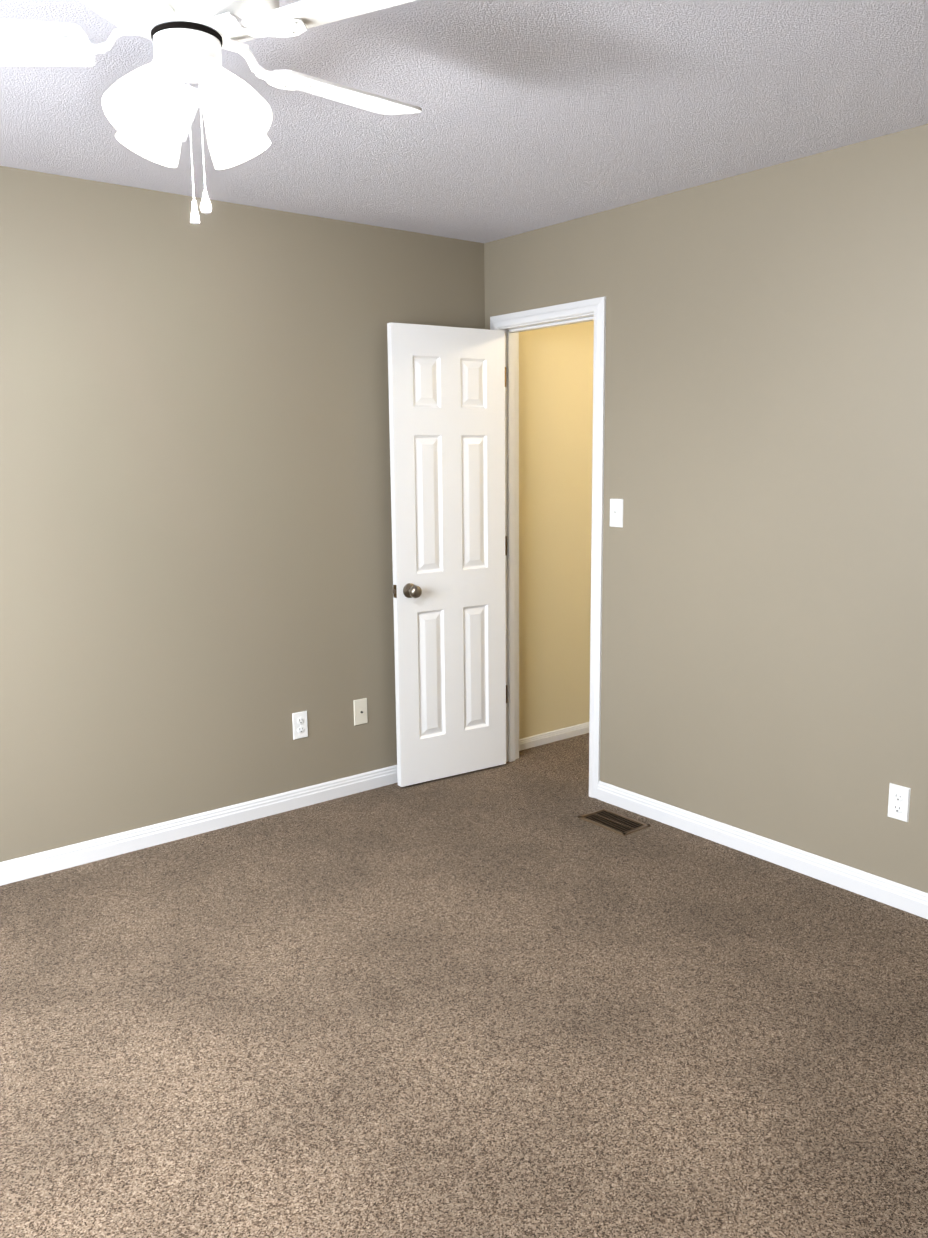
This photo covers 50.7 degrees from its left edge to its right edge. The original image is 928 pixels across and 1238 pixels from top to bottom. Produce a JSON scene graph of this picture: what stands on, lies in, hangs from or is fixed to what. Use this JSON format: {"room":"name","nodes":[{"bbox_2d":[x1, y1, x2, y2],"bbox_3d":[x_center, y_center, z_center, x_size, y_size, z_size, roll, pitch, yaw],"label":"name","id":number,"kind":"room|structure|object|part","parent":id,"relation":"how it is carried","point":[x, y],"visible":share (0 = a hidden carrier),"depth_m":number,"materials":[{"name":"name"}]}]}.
{"room":"empty bedroom","nodes":[
{"label":"empty bedroom","id":0,"kind":"room"},
{"bbox_2d":[0,166,593,861],"bbox_3d":[-1.189,-0.333,3.685,5.570,2.420,0.100,-8,12,-38],"label":"wall","id":1,"kind":"structure","parent":0,"point":[196,588],"depth_m":3.79,"materials":[{"name":"beige paint"}]},
{"bbox_2d":[0,765,397,885],"bbox_3d":[-1.560,0.887,3.506,4.300,0.080,0.014,-8,12,-38],"label":"baseboard","id":2,"kind":"structure","parent":1,"relation":"attached to","point":[43,863],"depth_m":3.86,"materials":[{"name":"white wood"}]},
{"bbox_2d":[292,711,307,739],"bbox_3d":[-0.691,0.450,4.142,0.070,0.115,0.008,-8,12,-38],"label":"electrical outlet","id":3,"kind":"object","parent":1,"relation":"attached to","point":[300,727],"visible":1,"depth_m":4.14,"materials":[{"name":"white plastic"}]},
{"bbox_2d":[353,698,367,725],"bbox_3d":[-0.453,0.410,4.324,0.070,0.115,0.014,-8,12,-38],"label":"outlet plate","id":4,"kind":"object","parent":1,"relation":"attached to","point":[360,711],"visible":1,"depth_m":4.32,"materials":[{"name":"beige plastic"}]},
{"bbox_2d":[519,722,588,750],"bbox_3d":[0.586,0.593,5.193,0.950,0.056,0.014,-8,12,-38],"label":"baseboard","id":5,"kind":"structure","parent":1,"relation":"attached to","point":[551,736],"depth_m":5.09,"materials":[{"name":"white wood"}]},
{"bbox_2d":[0,733,927,1237],"bbox_3d":[0.087,1.159,2.331,5.570,0.100,4.150,-8,12,-38],"label":"floor","id":6,"kind":"structure","parent":0,"point":[516,999],"depth_m":2.54,"materials":[{"name":"carpet"}]},
{"bbox_2d":[578,808,650,835],"bbox_3d":[0.608,0.822,3.980,0.156,0.006,0.256,-8,12,-38],"label":"air vent register","id":7,"kind":"object","parent":6,"relation":"on","point":[615,822],"visible":1,"depth_m":3.97,"materials":[{"name":"brown metal"}]},
{"bbox_2d":[0,0,927,242],"bbox_3d":[0.060,-1.326,1.912,5.570,0.100,4.150,-8,12,-38],"label":"ceiling","id":8,"kind":"structure","parent":0,"point":[534,115],"depth_m":2.68,"materials":[{"name":"white paint"}]},
{"bbox_2d":[0,0,421,223],"bbox_3d":[-0.492,-0.999,1.837,0.989,0.509,1.014,-8,12,-38],"label":"ceiling fan","id":9,"kind":"object","parent":8,"relation":"hanging from","point":[150,109],"visible":1,"depth_m":1.76,"materials":[{"name":"white"}]},
{"bbox_3d":[-0.564,-0.920,1.730,0.139,0.150,0.120,-8,12,-38],"label":"lamp shade","id":10,"kind":"part","parent":9,"relation":"part of","materials":[{"name":"white glass"}]},
{"bbox_3d":[-0.603,-0.944,1.879,0.120,0.150,0.139,-8,12,-38],"label":"lamp shade","id":11,"kind":"part","parent":9,"relation":"part of","materials":[{"name":"white glass"}]},
{"bbox_3d":[-0.412,-0.928,1.768,0.120,0.150,0.139,-8,12,-38],"label":"lamp shade","id":12,"kind":"part","parent":9,"relation":"part of","materials":[{"name":"white glass"}]},
{"bbox_3d":[-0.452,-0.953,1.918,0.139,0.150,0.120,-8,12,-38],"label":"lamp shade","id":13,"kind":"part","parent":9,"relation":"part of","materials":[{"name":"white glass"}]},
{"bbox_2d":[484,124,927,892],"bbox_3d":[1.375,-0.269,3.143,0.100,2.420,3.950,-8,12,-38],"label":"wall","id":14,"kind":"structure","parent":0,"point":[764,624],"depth_m":3.43,"materials":[{"name":"beige paint"}]},
{"bbox_2d":[387,322,506,786],"bbox_3d":[-0.031,-0.267,4.388,0.630,2.012,0.129,-7,11,-33],"label":"door","id":15,"kind":"structure","parent":14,"relation":"in","point":[446,385],"depth_m":4.37,"materials":[{"name":"white wood"}]},
{"bbox_3d":[0.186,-0.369,4.581,0.037,1.574,0.003,-8,12,-38],"label":"door jamb hinge leaves","id":16,"kind":"part","parent":15,"relation":"part of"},
{"bbox_2d":[490,297,605,798],"bbox_3d":[0.398,-0.302,4.386,0.138,2.093,0.707,-8,12,-38],"label":"door frame","id":17,"kind":"structure","parent":14,"relation":"attached to","point":[596,307],"depth_m":4.25,"materials":[{"name":"white wood"}]},
{"bbox_3d":[0.445,-0.309,4.423,0.017,2.093,0.707,-8,12,-38],"label":"hall door casing trim","id":18,"kind":"part","parent":17,"relation":"part of","materials":[{"name":"white wood"}]},
{"bbox_2d":[610,499,622,527],"bbox_3d":[0.614,-0.430,3.986,0.019,0.115,0.070,-8,12,-38],"label":"light switch","id":19,"kind":"object","parent":14,"relation":"attached to","point":[616,512],"visible":1,"depth_m":3.98,"materials":[{"name":"white plastic"}]},
{"bbox_2d":[597,781,927,918],"bbox_3d":[1.579,0.937,3.011,0.014,0.080,3.194,-8,12,-38],"label":"baseboard","id":20,"kind":"structure","parent":14,"relation":"attached to","point":[886,891],"depth_m":3.56,"materials":[{"name":"white wood"}]},
{"bbox_2d":[888,783,910,821],"bbox_3d":[1.406,0.595,3.173,0.008,0.115,0.070,-8,12,-38],"label":"electrical outlet","id":21,"kind":"object","parent":14,"relation":"attached to","point":[899,802],"visible":1,"depth_m":3.17,"materials":[{"name":"white plastic"}]}
]}

